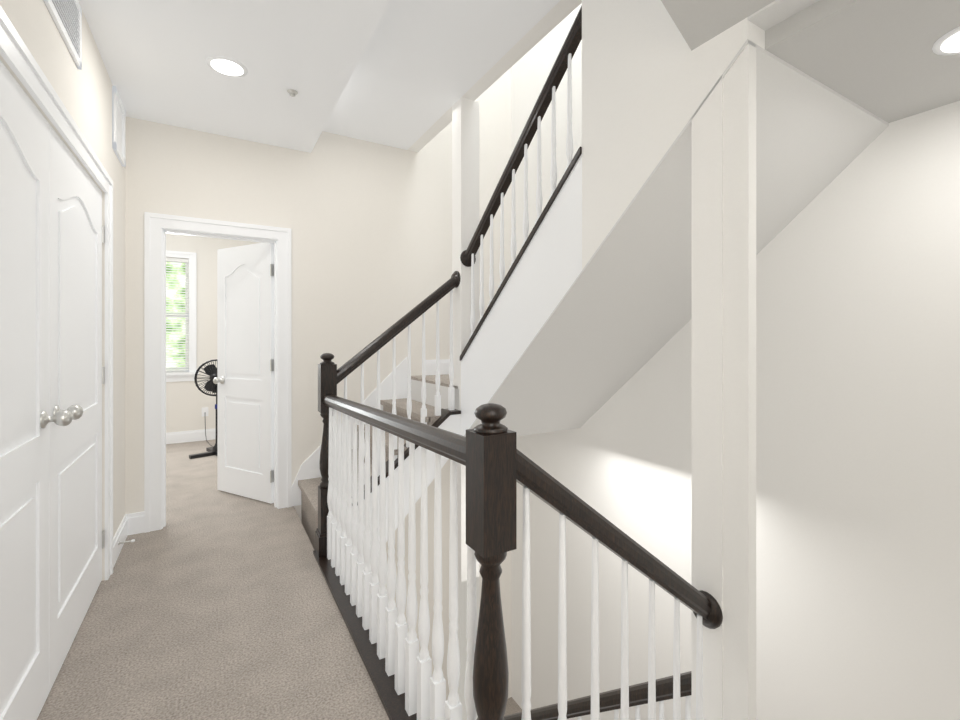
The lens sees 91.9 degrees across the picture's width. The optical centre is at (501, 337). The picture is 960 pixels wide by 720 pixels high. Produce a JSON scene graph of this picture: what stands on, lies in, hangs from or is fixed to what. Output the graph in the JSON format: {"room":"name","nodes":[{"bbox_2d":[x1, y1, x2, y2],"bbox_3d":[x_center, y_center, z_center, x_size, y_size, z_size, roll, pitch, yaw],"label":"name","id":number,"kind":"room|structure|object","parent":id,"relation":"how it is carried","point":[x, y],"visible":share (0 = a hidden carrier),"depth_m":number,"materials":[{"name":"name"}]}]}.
{"room":"stair landing hallway","nodes":[
{"label":"stair landing hallway","id":0,"kind":"room"},
{"bbox_2d":[0,0,124,580],"bbox_3d":[-0.955,-0.230,0.496,0.120,3.020,5.850,0,0,-32],"label":"wall","id":1,"kind":"structure","parent":0,"point":[84,94],"depth_m":2.29,"materials":[{"name":"beige paint"}]},
{"bbox_2d":[0,60,72,719],"bbox_3d":[-1.357,0.252,1.271,0.121,2.033,0.925,0,0,-32],"label":"door","id":2,"kind":"structure","parent":1,"relation":"in","point":[25,418],"depth_m":1.44,"materials":[{"name":"white paint"}]},
{"bbox_2d":[0,6,112,579],"bbox_3d":[-1.599,0.212,1.668,0.022,2.136,2.032,0,0,-32],"label":"trim","id":3,"kind":"structure","parent":1,"relation":"attached to","point":[17,56],"depth_m":2.15,"materials":[{"name":"white paint"}]},
{"bbox_2d":[43,0,81,69],"bbox_3d":[-1.670,-1.270,1.753,0.032,0.260,0.500,0,0,-32],"label":"air vent","id":4,"kind":"object","parent":1,"relation":"in","point":[66,15],"visible":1,"depth_m":1.83,"materials":[{"name":"white metal"}]},
{"bbox_2d":[49,124,103,691],"bbox_3d":[-1.847,0.252,2.060,0.121,2.033,0.925,0,0,-32],"label":"door","id":5,"kind":"structure","parent":1,"relation":"in","point":[76,382],"depth_m":1.94,"materials":[{"name":"white paint"}]},
{"bbox_2d":[112,86,125,166],"bbox_3d":[-2.292,-1.255,2.779,0.016,0.350,0.340,0,0,-32],"label":"wall","id":6,"kind":"structure","parent":1,"relation":"attached to","point":[118,129],"depth_m":2.77,"materials":[{"name":"white paint"}]},
{"bbox_2d":[113,514,130,567],"bbox_3d":[-2.288,1.212,2.776,0.020,0.135,0.570,0,0,-32],"label":"baseboard","id":7,"kind":"structure","parent":1,"relation":"attached to","point":[124,529],"depth_m":2.82,"materials":[{"name":"white paint"}]},
{"bbox_2d":[118,539,134,544],"bbox_3d":[-2.218,1.205,2.743,0.076,0.024,0.023,0,0,-32],"label":"door stop","id":8,"kind":"object","parent":1,"relation":"attached to","point":[132,540],"depth_m":2.74,"materials":[{"name":"white metal"}]},
{"bbox_2d":[37,439,388,719],"bbox_3d":[-1.717,1.430,1.818,4.200,0.300,8.900,0,0,-32],"label":"floor","id":9,"kind":"structure","parent":0,"point":[233,615],"depth_m":2.04,"materials":[{"name":"beige carpet"}]},
{"bbox_2d":[189,359,216,458],"bbox_3d":[-3.133,0.757,5.114,0.421,1.047,0.410,0,0,-3],"label":"fan","id":10,"kind":"object","parent":9,"relation":"on","point":[211,372],"visible":0.48,"depth_m":5.02,"materials":[{"name":"black plastic"}]},
{"bbox_2d":[313,550,416,719],"bbox_3d":[-0.524,1.421,1.940,0.155,0.318,2.010,0,0,-32],"label":"trim","id":11,"kind":"structure","parent":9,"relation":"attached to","point":[391,699],"depth_m":1.88,"materials":[{"name":"brown wood"}]},
{"bbox_2d":[291,357,460,549],"bbox_3d":[-0.943,0.870,3.340,0.920,1.420,1.030,0,0,-32],"label":"flight","id":12,"kind":"object","parent":9,"relation":"on","point":[305,485],"visible":0.33,"depth_m":3.33,"materials":[{"name":"white paint"}]},
{"bbox_2d":[166,233,260,432],"bbox_3d":[-4.095,-0.080,5.650,4.200,2.720,0.120,0,0,-32],"label":"wall","id":13,"kind":"structure","parent":0,"point":[187,402],"depth_m":5.79,"materials":[{"name":"beige paint"}]},
{"bbox_2d":[166,250,198,381],"bbox_3d":[-4.191,-0.263,5.538,0.960,1.585,0.130,0,0,-32],"label":"bedroom window","id":14,"kind":"structure","parent":13,"relation":"in","point":[187,372],"depth_m":5.71,"materials":[{"name":"white paint"}]},
{"bbox_2d":[166,428,215,443],"bbox_3d":[-4.060,1.212,5.593,4.200,0.135,0.014,0,0,-32],"label":"baseboard","id":15,"kind":"structure","parent":13,"relation":"attached to","point":[195,435],"depth_m":5.72,"materials":[{"name":"white paint"}]},
{"bbox_2d":[202,407,207,415],"bbox_3d":[-3.718,0.925,5.810,0.070,0.110,0.006,0,0,-32],"label":"wall outlet plate","id":16,"kind":"object","parent":13,"relation":"attached to","point":[204,411],"visible":0.93,"depth_m":5.81,"materials":[{"name":"white paint"}]},
{"bbox_2d":[79,0,390,152],"bbox_3d":[-0.475,-1.600,0.794,1.250,0.320,5.850,0,0,-32],"label":"ceiling","id":17,"kind":"structure","parent":0,"point":[155,54],"depth_m":2.39,"materials":[{"name":"white paint"}]},
{"bbox_2d":[206,56,247,76],"bbox_3d":[-1.457,-1.436,2.462,0.190,0.008,0.190,0,0,-32],"label":"recessed light","id":18,"kind":"object","parent":17,"relation":"in","point":[226,66],"visible":1,"depth_m":2.45,"materials":[{"name":"white paint"}]},
{"bbox_2d":[287,89,297,96],"bbox_3d":[-1.224,-1.425,2.712,0.060,0.030,0.060,0,0,-32],"label":"sprinkler head","id":19,"kind":"object","parent":17,"relation":"attached to","point":[292,92],"visible":1,"depth_m":2.70},
{"bbox_2d":[125,68,510,700],"bbox_3d":[-1.208,0.180,3.852,3.230,9.000,0.120,0,0,-32],"label":"wall","id":20,"kind":"structure","parent":0,"point":[368,224],"depth_m":3.72,"materials":[{"name":"beige paint"}]},
{"bbox_2d":[131,511,143,529],"bbox_3d":[-3.372,1.212,2.588,2.200,0.135,0.014,0,0,-32],"label":"baseboard","id":21,"kind":"structure","parent":20,"relation":"attached to","point":[131,523],"depth_m":3.04,"materials":[{"name":"white paint"}]},
{"bbox_2d":[144,212,290,532],"bbox_3d":[-2.010,0.226,3.342,0.886,2.108,0.143,0,0,-32],"label":"door frame","id":22,"kind":"structure","parent":20,"relation":"attached to","point":[157,227],"depth_m":3.15,"materials":[{"name":"white paint"}]},
{"bbox_2d":[213,243,273,502],"bbox_3d":[-2.061,0.264,3.729,0.704,2.008,0.169,0,0,28],"label":"bedroom door","id":23,"kind":"structure","parent":20,"relation":"in","point":[243,380],"depth_m":3.70,"materials":[{"name":"white paint"}]},
{"bbox_2d":[425,359,449,374],"bbox_3d":[-0.302,0.263,4.336,0.940,0.135,0.014,0,0,-32],"label":"baseboard","id":24,"kind":"structure","parent":20,"relation":"attached to","point":[430,366],"depth_m":4.13,"materials":[{"name":"white paint"}]},
{"bbox_2d":[323,0,559,149],"bbox_3d":[-0.412,-1.695,2.616,0.780,0.130,2.820,0,0,-32],"label":"ceiling","id":25,"kind":"structure","parent":0,"point":[422,67],"depth_m":2.73,"materials":[{"name":"white paint"}]},
{"bbox_2d":[407,0,764,269],"bbox_3d":[0.015,-2.313,2.763,0.100,4.014,3.020,0,0,-32],"label":"wall","id":26,"kind":"structure","parent":0,"point":[650,78],"depth_m":1.89,"materials":[{"name":"paint"}]},
{"bbox_2d":[511,3,959,719],"bbox_3d":[1.192,0.180,2.935,0.120,9.000,3.970,0,0,-32],"label":"wall","id":27,"kind":"structure","parent":0,"point":[859,437],"depth_m":2.25,"materials":[{"name":"paint"}]},
{"bbox_2d":[407,374,458,408],"bbox_3d":[-0.099,0.520,3.876,1.080,0.381,1.010,0,0,-32],"label":"staircase","id":28,"kind":"structure","parent":27,"relation":"attached to","point":[416,384],"depth_m":3.62,"materials":[{"name":"white paint"}]},
{"bbox_2d":[452,97,478,719],"bbox_3d":[-0.253,0.650,3.233,0.140,4.560,0.140,0,0,-32],"label":"post","id":29,"kind":"object","parent":28,"relation":"attached to","point":[465,167],"visible":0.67,"depth_m":3.17,"materials":[{"name":"paint"}]},
{"bbox_2d":[464,39,888,436],"bbox_3d":[0.698,-0.234,2.593,1.080,1.913,2.010,0,0,-32],"label":"staircase underside","id":30,"kind":"object","parent":28,"relation":"on","point":[620,316],"visible":0.58,"depth_m":2.22,"materials":[{"name":"white paint"}]},
{"bbox_2d":[315,6,722,719],"bbox_3d":[-0.149,0.898,2.179,1.020,4.949,2.036,0,0,-32],"label":"stair railing","id":31,"kind":"object","parent":30,"relation":"attached to","point":[491,458],"visible":1,"depth_m":1.54,"materials":[{"name":"brown wood"}]},
{"bbox_2d":[461,154,581,435],"bbox_3d":[0.086,-0.079,2.649,0.100,1.531,1.210,0,0,-32],"label":"wall","id":32,"kind":"structure","parent":30,"relation":"on","point":[546,272],"depth_m":2.47,"materials":[{"name":"white paint"}]},
{"bbox_2d":[692,40,755,719],"bbox_3d":[0.737,0.506,1.552,0.050,2.887,0.200,0,0,-32],"label":"post","id":33,"kind":"object","parent":30,"relation":"attached to","point":[724,347],"visible":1,"depth_m":1.52,"materials":[{"name":"paint"}]},
{"bbox_2d":[504,697,521,715],"bbox_3d":[-0.099,3.740,3.876,1.080,0.381,1.010,0,0,-32],"label":"staircase","id":34,"kind":"structure","parent":27,"relation":"attached to","point":[512,706],"depth_m":4.46,"materials":[{"name":"beige carpet"}]},
{"bbox_2d":[765,0,959,122],"bbox_3d":[1.488,-1.064,1.413,0.980,0.254,0.832,0,0,-32],"label":"ceiling","id":35,"kind":"structure","parent":27,"relation":"attached to","point":[881,59],"depth_m":1.51,"materials":[{"name":"white paint"}]},
{"bbox_2d":[747,0,818,30],"bbox_3d":[1.047,-1.094,1.138,0.140,0.193,0.830,0,0,-32],"label":"beam","id":36,"kind":"structure","parent":35,"relation":"attached to","point":[772,14],"depth_m":1.42,"materials":[{"name":"paint"}]},
{"bbox_2d":[661,0,774,50],"bbox_3d":[0.604,-1.393,0.981,0.780,0.775,1.030,0,0,-32],"label":"flight","id":37,"kind":"object","parent":36,"relation":"on","point":[698,23],"visible":1,"depth_m":1.51,"materials":[{"name":"paint"}]},
{"bbox_2d":[932,27,959,54],"bbox_3d":[1.462,-0.933,1.437,0.190,0.008,0.190,0,0,-32],"label":"recessed light","id":38,"kind":"object","parent":35,"relation":"attached to","point":[948,43],"visible":1,"depth_m":1.47,"materials":[{"name":"white paint"}]},
{"label":"outside","id":39,"kind":"structure","parent":0,"visible":0},
{"bbox_2d":[166,262,184,366],"bbox_3d":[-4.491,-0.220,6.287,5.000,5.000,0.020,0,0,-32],"label":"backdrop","id":40,"kind":"structure","parent":39,"point":[175,311],"depth_m":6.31,"materials":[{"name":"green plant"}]},
{"bbox_3d":[0.315,4.470,1.284,3.110,0.300,5.850,0,0,-32],"label":"floor","id":41,"kind":"structure","parent":0,"visible":0},
{"bbox_2d":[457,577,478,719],"bbox_3d":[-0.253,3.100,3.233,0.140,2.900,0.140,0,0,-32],"label":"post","id":42,"kind":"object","parent":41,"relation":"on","point":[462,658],"visible":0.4,"depth_m":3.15,"materials":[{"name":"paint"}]}
]}

